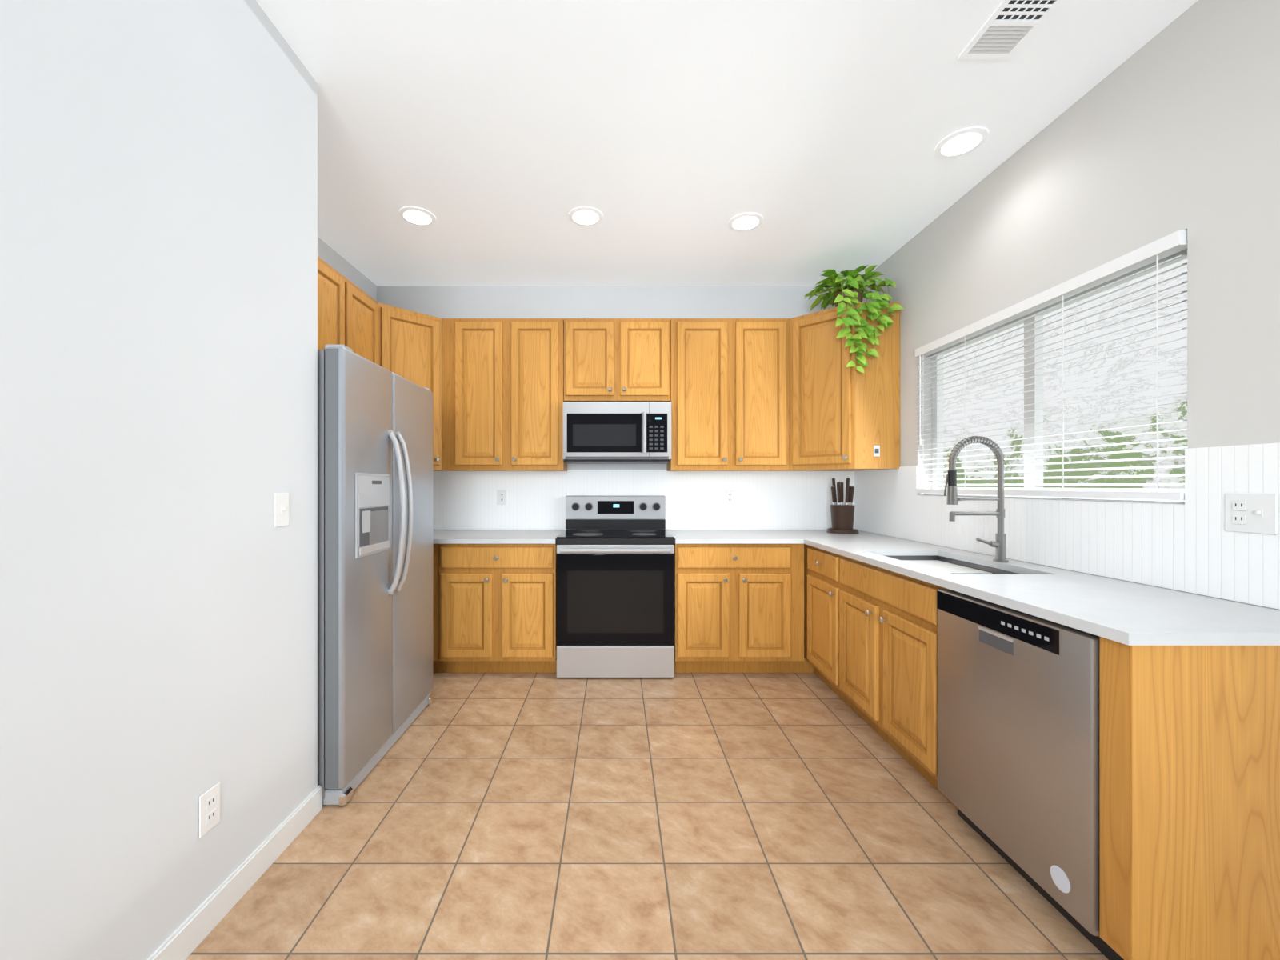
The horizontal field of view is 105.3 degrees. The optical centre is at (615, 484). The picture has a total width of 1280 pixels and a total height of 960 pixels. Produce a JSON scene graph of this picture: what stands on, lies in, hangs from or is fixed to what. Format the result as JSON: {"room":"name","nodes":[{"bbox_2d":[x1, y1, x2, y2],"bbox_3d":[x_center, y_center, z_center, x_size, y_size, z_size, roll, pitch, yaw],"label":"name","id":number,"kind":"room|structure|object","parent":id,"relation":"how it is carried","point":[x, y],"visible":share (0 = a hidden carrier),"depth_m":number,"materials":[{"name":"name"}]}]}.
{"room":"kitchen","nodes":[
{"label":"kitchen","id":0,"kind":"room"},
{"bbox_2d":[0,0,317,959],"bbox_3d":[-1.567,-0.145,-0.164,0.845,2.790,4.072,0,0,0],"label":"wall","id":1,"kind":"structure","parent":0,"point":[158,392],"depth_m":1.20,"materials":[{"name":"paint"}]},
{"bbox_2d":[199,782,219,838],"bbox_3d":[-1.141,0.913,1.372,0.007,0.115,0.070,0,0,0],"label":"outlet","id":2,"kind":"object","parent":1,"relation":"attached to","point":[209,809],"visible":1,"depth_m":1.37,"materials":[{"name":"white plastic"}]},
{"bbox_2d":[146,785,322,959],"bbox_3d":[-1.189,1.203,-0.158,0.112,0.092,4.083,0,0,0],"label":"baseboard","id":3,"kind":"structure","parent":1,"relation":"attached to","point":[184,940],"depth_m":1.46,"materials":[{"name":"white wood"}]},
{"bbox_2d":[274,492,288,527],"bbox_3d":[-1.137,0.085,1.668,0.014,0.115,0.070,0,0,0],"label":"light switch","id":4,"kind":"object","parent":1,"relation":"attached to","point":[281,509],"visible":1,"depth_m":1.66,"materials":[{"name":"white plastic"}]},
{"bbox_2d":[317,236,376,301],"bbox_3d":[-1.920,-0.145,2.826,0.140,2.790,1.908,0,0,0],"label":"wall","id":5,"kind":"structure","parent":0,"point":[334,260],"depth_m":3.33,"materials":[{"name":"paint"}]},
{"bbox_2d":[317,256,378,364],"bbox_3d":[-1.675,-0.888,2.770,0.344,0.597,0.800,0,0,0],"label":"upper cabinet","id":6,"kind":"object","parent":5,"relation":"attached to","point":[347,313],"visible":0.27,"depth_m":2.78,"materials":[{"name":"brown wood"}]},
{"bbox_2d":[376,285,835,469],"bbox_3d":[0.000,-0.145,3.850,3.980,2.790,0.140,0,0,0],"label":"wall","id":7,"kind":"structure","parent":0,"point":[616,302],"depth_m":3.78,"materials":[{"name":"paint"}]},
{"bbox_2d":[377,302,450,471],"bbox_3d":[-1.542,-0.646,3.475,0.610,1.082,0.604,0,0,0],"label":"upper cabinet","id":8,"kind":"object","parent":7,"relation":"attached to","point":[410,346],"visible":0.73,"depth_m":3.34,"materials":[{"name":"brown wood"}]},
{"bbox_2d":[442,318,567,471],"bbox_3d":[-0.808,-0.646,3.605,0.864,1.082,0.344,0,0,0],"label":"upper cabinet","id":9,"kind":"object","parent":7,"relation":"attached to","point":[502,390],"depth_m":3.46,"materials":[{"name":"brown wood"}]},
{"bbox_2d":[564,318,670,401],"bbox_3d":[0.008,-0.893,3.605,0.760,0.587,0.344,0,0,0],"label":"upper cabinet","id":10,"kind":"object","parent":7,"relation":"attached to","point":[617,359],"visible":1,"depth_m":3.46,"materials":[{"name":"brown wood"}]},
{"bbox_2d":[562,401,671,463],"bbox_3d":[0.007,-0.369,3.546,0.754,0.414,0.444,0,0,0],"label":"microwave","id":11,"kind":"object","parent":10,"relation":"attached to","point":[616,432],"visible":1,"depth_m":3.37,"materials":[{"name":"grey metal"}]},
{"bbox_2d":[432,469,851,529],"bbox_3d":[0.001,0.541,3.776,3.696,1.317,0.008,0,0,0],"label":"backsplash","id":12,"kind":"structure","parent":7,"relation":"attached to","point":[462,500],"depth_m":3.77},
{"bbox_2d":[497,489,506,504],"bbox_3d":[-0.880,0.097,3.768,0.070,0.115,0.007,0,0,0],"label":"electrical outlet","id":13,"kind":"object","parent":12,"relation":"attached to","point":[502,497],"visible":1,"depth_m":3.77,"materials":[{"name":"white plastic"}]},
{"bbox_2d":[725,489,734,504],"bbox_3d":[0.880,0.097,3.768,0.070,0.115,0.007,0,0,0],"label":"electrical outlet","id":14,"kind":"object","parent":12,"relation":"attached to","point":[730,497],"visible":1,"depth_m":3.77,"materials":[{"name":"white plastic"}]},
{"bbox_2d":[666,318,789,471],"bbox_3d":[0.816,-0.646,3.605,0.848,1.082,0.344,0,0,0],"label":"upper cabinet","id":15,"kind":"object","parent":7,"relation":"attached to","point":[730,389],"depth_m":3.46,"materials":[{"name":"brown wood"}]},
{"bbox_2d":[781,302,899,471],"bbox_3d":[1.545,-0.646,3.472,0.604,1.082,0.610,0,0,0],"label":"upper cabinet","id":16,"kind":"object","parent":7,"relation":"attached to","point":[843,417],"visible":0.85,"depth_m":3.23,"materials":[{"name":"brown wood"}]},
{"bbox_2d":[804,264,903,372],"bbox_3d":[1.565,-1.087,3.287,0.509,0.758,0.595,0,0,0],"label":"pothos plant","id":17,"kind":"object","parent":16,"relation":"on","point":[841,296],"visible":1,"depth_m":3.10,"materials":[{"name":"green plant"}]},
{"bbox_2d":[873,445,879,455],"bbox_3d":[1.695,-0.220,3.172,0.040,0.070,0.001,0,0,0],"label":"label","id":18,"kind":"object","parent":16,"relation":"attached to","point":[876,450],"visible":1,"depth_m":3.17,"materials":[{"name":"white paper"}]},
{"bbox_2d":[185,672,1108,959],"bbox_3d":[0.000,1.280,0.840,4.900,0.060,6.680,0,0,0],"label":"floor","id":19,"kind":"structure","parent":0,"point":[677,817],"depth_m":1.69,"materials":[{"name":"tile"}]},
{"bbox_2d":[317,344,433,806],"bbox_3d":[-1.401,0.350,2.348,0.849,1.795,0.934,0,0,0],"label":"refrigerator","id":20,"kind":"object","parent":19,"relation":"on","point":[375,697],"visible":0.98,"depth_m":2.07,"materials":[{"name":"silver metal"}]},
{"bbox_2d":[432,544,442,672],"bbox_3d":[-1.500,0.814,3.474,0.694,0.868,0.607,0,0,0],"label":"base cabinet","id":21,"kind":"object","parent":19,"relation":"on","point":[437,666],"visible":0.1,"depth_m":3.17,"materials":[{"name":"brown wood"}]},
{"bbox_2d":[432,529,564,543],"bbox_3d":[-1.118,0.362,3.451,1.458,0.029,0.652,0,0,0],"label":"countertop","id":22,"kind":"structure","parent":21,"relation":"on","point":[439,536],"depth_m":3.29,"materials":[{"name":"white stone"}]},
{"bbox_2d":[439,542,556,672],"bbox_3d":[-0.771,0.814,3.450,0.758,0.868,0.654,0,0,0],"label":"base cabinet","id":23,"kind":"object","parent":19,"relation":"on","point":[498,608],"visible":0.96,"depth_m":3.15,"materials":[{"name":"brown wood"}]},
{"bbox_2d":[556,495,674,677],"bbox_3d":[-0.004,0.665,3.420,0.756,1.165,0.697,0,0,0],"label":"range","id":24,"kind":"object","parent":19,"relation":"on","point":[615,586],"visible":1,"depth_m":3.13,"materials":[{"name":"grey"}]},
{"bbox_2d":[673,543,803,672],"bbox_3d":[0.803,0.814,3.450,0.838,0.868,0.654,0,0,0],"label":"base cabinet","id":25,"kind":"object","parent":19,"relation":"on","point":[738,608],"visible":0.98,"depth_m":3.15,"materials":[{"name":"brown wood"}]},
{"bbox_2d":[666,529,797,543],"bbox_3d":[0.782,0.362,3.451,0.802,0.029,0.652,0,0,0],"label":"countertop","id":26,"kind":"structure","parent":25,"relation":"on","point":[681,536],"depth_m":3.24,"materials":[{"name":"white stone"}]},
{"bbox_2d":[800,544,819,677],"bbox_3d":[1.535,0.814,3.464,0.624,0.868,0.626,0,0,0],"label":"base cabinet","id":27,"kind":"object","parent":19,"relation":"on","point":[806,666],"visible":0.1,"depth_m":3.21,"materials":[{"name":"brown wood"}]},
{"bbox_2d":[800,529,874,535],"bbox_3d":[1.513,0.362,3.451,0.360,0.029,0.652,0,0,0],"label":"countertop","id":28,"kind":"structure","parent":27,"relation":"on","point":[816,532],"depth_m":3.45,"materials":[{"name":"white stone"}]},
{"bbox_2d":[807,545,853,709],"bbox_3d":[1.522,0.814,2.925,0.649,0.868,0.450,0,0,0],"label":"base cabinet","id":29,"kind":"object","parent":19,"relation":"on","point":[824,586],"visible":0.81,"depth_m":2.88,"materials":[{"name":"brown wood"}]},
{"bbox_2d":[839,555,957,808],"bbox_3d":[1.522,0.814,2.277,0.649,0.868,0.839,0,0,0],"label":"base cabinet","id":30,"kind":"object","parent":19,"relation":"on","point":[888,653],"visible":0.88,"depth_m":2.17,"materials":[{"name":"brown wood"}]},
{"bbox_2d":[784,529,1279,645],"bbox_3d":[1.515,0.362,2.461,0.664,0.029,2.632,0,0,0],"label":"countertop","id":31,"kind":"structure","parent":30,"relation":"on","point":[1127,613],"depth_m":1.49,"materials":[{"name":"white stone"}]},
{"bbox_2d":[826,477,859,534],"bbox_3d":[1.645,0.146,3.545,0.216,0.401,0.216,0,0,0],"label":"knife block","id":32,"kind":"object","parent":31,"relation":"on","point":[842,516],"visible":1,"depth_m":3.49,"materials":[{"name":"brown wood"}]},
{"bbox_2d":[886,556,1021,574],"bbox_3d":[1.515,0.491,2.250,0.460,0.225,0.724,0,0,0],"label":"undermount sink","id":33,"kind":"object","parent":31,"relation":"in","point":[950,566],"visible":0.04,"depth_m":2.39,"materials":[{"name":"silver metal"}]},
{"bbox_2d":[943,436,1008,562],"bbox_3d":[1.629,0.063,2.212,0.287,0.568,0.056,0,0,0],"label":"faucet","id":34,"kind":"object","parent":31,"relation":"on","point":[999,544],"visible":1,"depth_m":2.20,"materials":[{"name":"silver metal"}]},
{"bbox_2d":[936,588,1123,959],"bbox_3d":[1.523,0.816,1.547,0.624,0.864,0.610,0,0,0],"label":"dishwasher","id":35,"kind":"object","parent":19,"relation":"on","point":[1018,739],"visible":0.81,"depth_m":1.44,"materials":[{"name":"grey metal"}]},
{"bbox_2d":[1100,636,1279,959],"bbox_3d":[1.535,0.814,1.195,0.624,0.868,0.082,0,0,0],"label":"cabinet end panel","id":36,"kind":"object","parent":19,"relation":"on","point":[1190,802],"visible":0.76,"depth_m":1.16,"materials":[{"name":"brown wood"}]},
{"bbox_2d":[256,0,1197,285],"bbox_3d":[0.000,-1.570,0.840,4.900,0.060,6.680,0,0,0],"label":"ceiling","id":37,"kind":"structure","parent":0,"point":[501,139],"depth_m":2.08,"materials":[{"name":"paint"}]},
{"bbox_2d":[399,206,435,226],"bbox_3d":[-1.137,-1.535,2.796,0.196,0.009,0.196,0,0,0],"label":"recessed light","id":38,"kind":"object","parent":37,"relation":"in","point":[417,216],"visible":1,"depth_m":2.78,"materials":[{"name":"white plastic"}]},
{"bbox_2d":[568,206,602,226],"bbox_3d":[-0.174,-1.535,2.796,0.196,0.009,0.196,0,0,0],"label":"recessed light","id":39,"kind":"object","parent":37,"relation":"in","point":[586,216],"visible":0.98,"depth_m":2.78,"materials":[{"name":"white plastic"}]},
{"bbox_2d":[728,212,763,231],"bbox_3d":[0.758,-1.535,2.855,0.196,0.009,0.196,0,0,0],"label":"recessed light","id":40,"kind":"object","parent":37,"relation":"in","point":[744,222],"visible":0.98,"depth_m":2.84,"materials":[{"name":"white plastic"}]},
{"bbox_2d":[934,126,987,158],"bbox_3d":[1.551,-1.535,2.195,0.196,0.009,0.196,0,0,0],"label":"recessed light","id":41,"kind":"object","parent":37,"relation":"in","point":[960,142],"visible":1,"depth_m":2.18,"materials":[{"name":"white plastic"}]},
{"bbox_2d":[957,0,1063,59],"bbox_3d":[1.323,-1.536,1.528,0.187,0.007,0.456,0,0,0],"label":"ceiling vent","id":42,"kind":"object","parent":37,"relation":"in","point":[1008,29],"visible":1,"depth_m":1.64,"materials":[{"name":"white painted metal"},{"name":"dark interior"}]},
{"bbox_2d":[860,0,1279,609],"bbox_3d":[1.920,-0.145,0.790,0.140,2.790,5.980,0,0,0],"label":"wall","id":43,"kind":"structure","parent":0,"point":[1172,126],"depth_m":1.65,"materials":[{"name":"paint"}]},
{"bbox_2d":[924,248,1187,502],"bbox_3d":[1.933,-0.385,2.285,0.085,0.886,1.406,0,0,0],"label":"window","id":44,"kind":"structure","parent":43,"relation":"in","point":[1038,393],"depth_m":2.26,"materials":[{"name":"white plastic"}]},
{"bbox_2d":[914,230,1187,499],"bbox_3d":[1.853,-0.389,2.285,0.064,0.877,1.402,0,0,0],"label":"window blinds","id":45,"kind":"object","parent":44,"relation":"attached to","point":[1169,245],"visible":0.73,"depth_m":1.96,"materials":[{"name":"white plastic"}]},
{"bbox_2d":[852,442,1279,609],"bbox_3d":[1.845,0.566,2.175,0.009,1.366,3.150,0,0,0],"label":"backsplash","id":46,"kind":"structure","parent":43,"relation":"attached to","point":[1192,545],"depth_m":1.73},
{"bbox_2d":[1225,492,1277,535],"bbox_3d":[1.834,0.082,1.415,0.014,0.115,0.116,0,0,0],"label":"outlet","id":47,"kind":"object","parent":46,"relation":"attached to","point":[1252,513],"visible":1,"depth_m":1.41,"materials":[{"name":"white plastic"}]},
{"label":"outside","id":48,"kind":"structure","parent":0,"visible":0},
{"bbox_2d":[943,258,1187,488],"bbox_3d":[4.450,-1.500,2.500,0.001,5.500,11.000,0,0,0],"label":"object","id":49,"kind":"structure","parent":48,"point":[1182,362],"depth_m":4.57,"materials":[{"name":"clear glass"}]}
]}

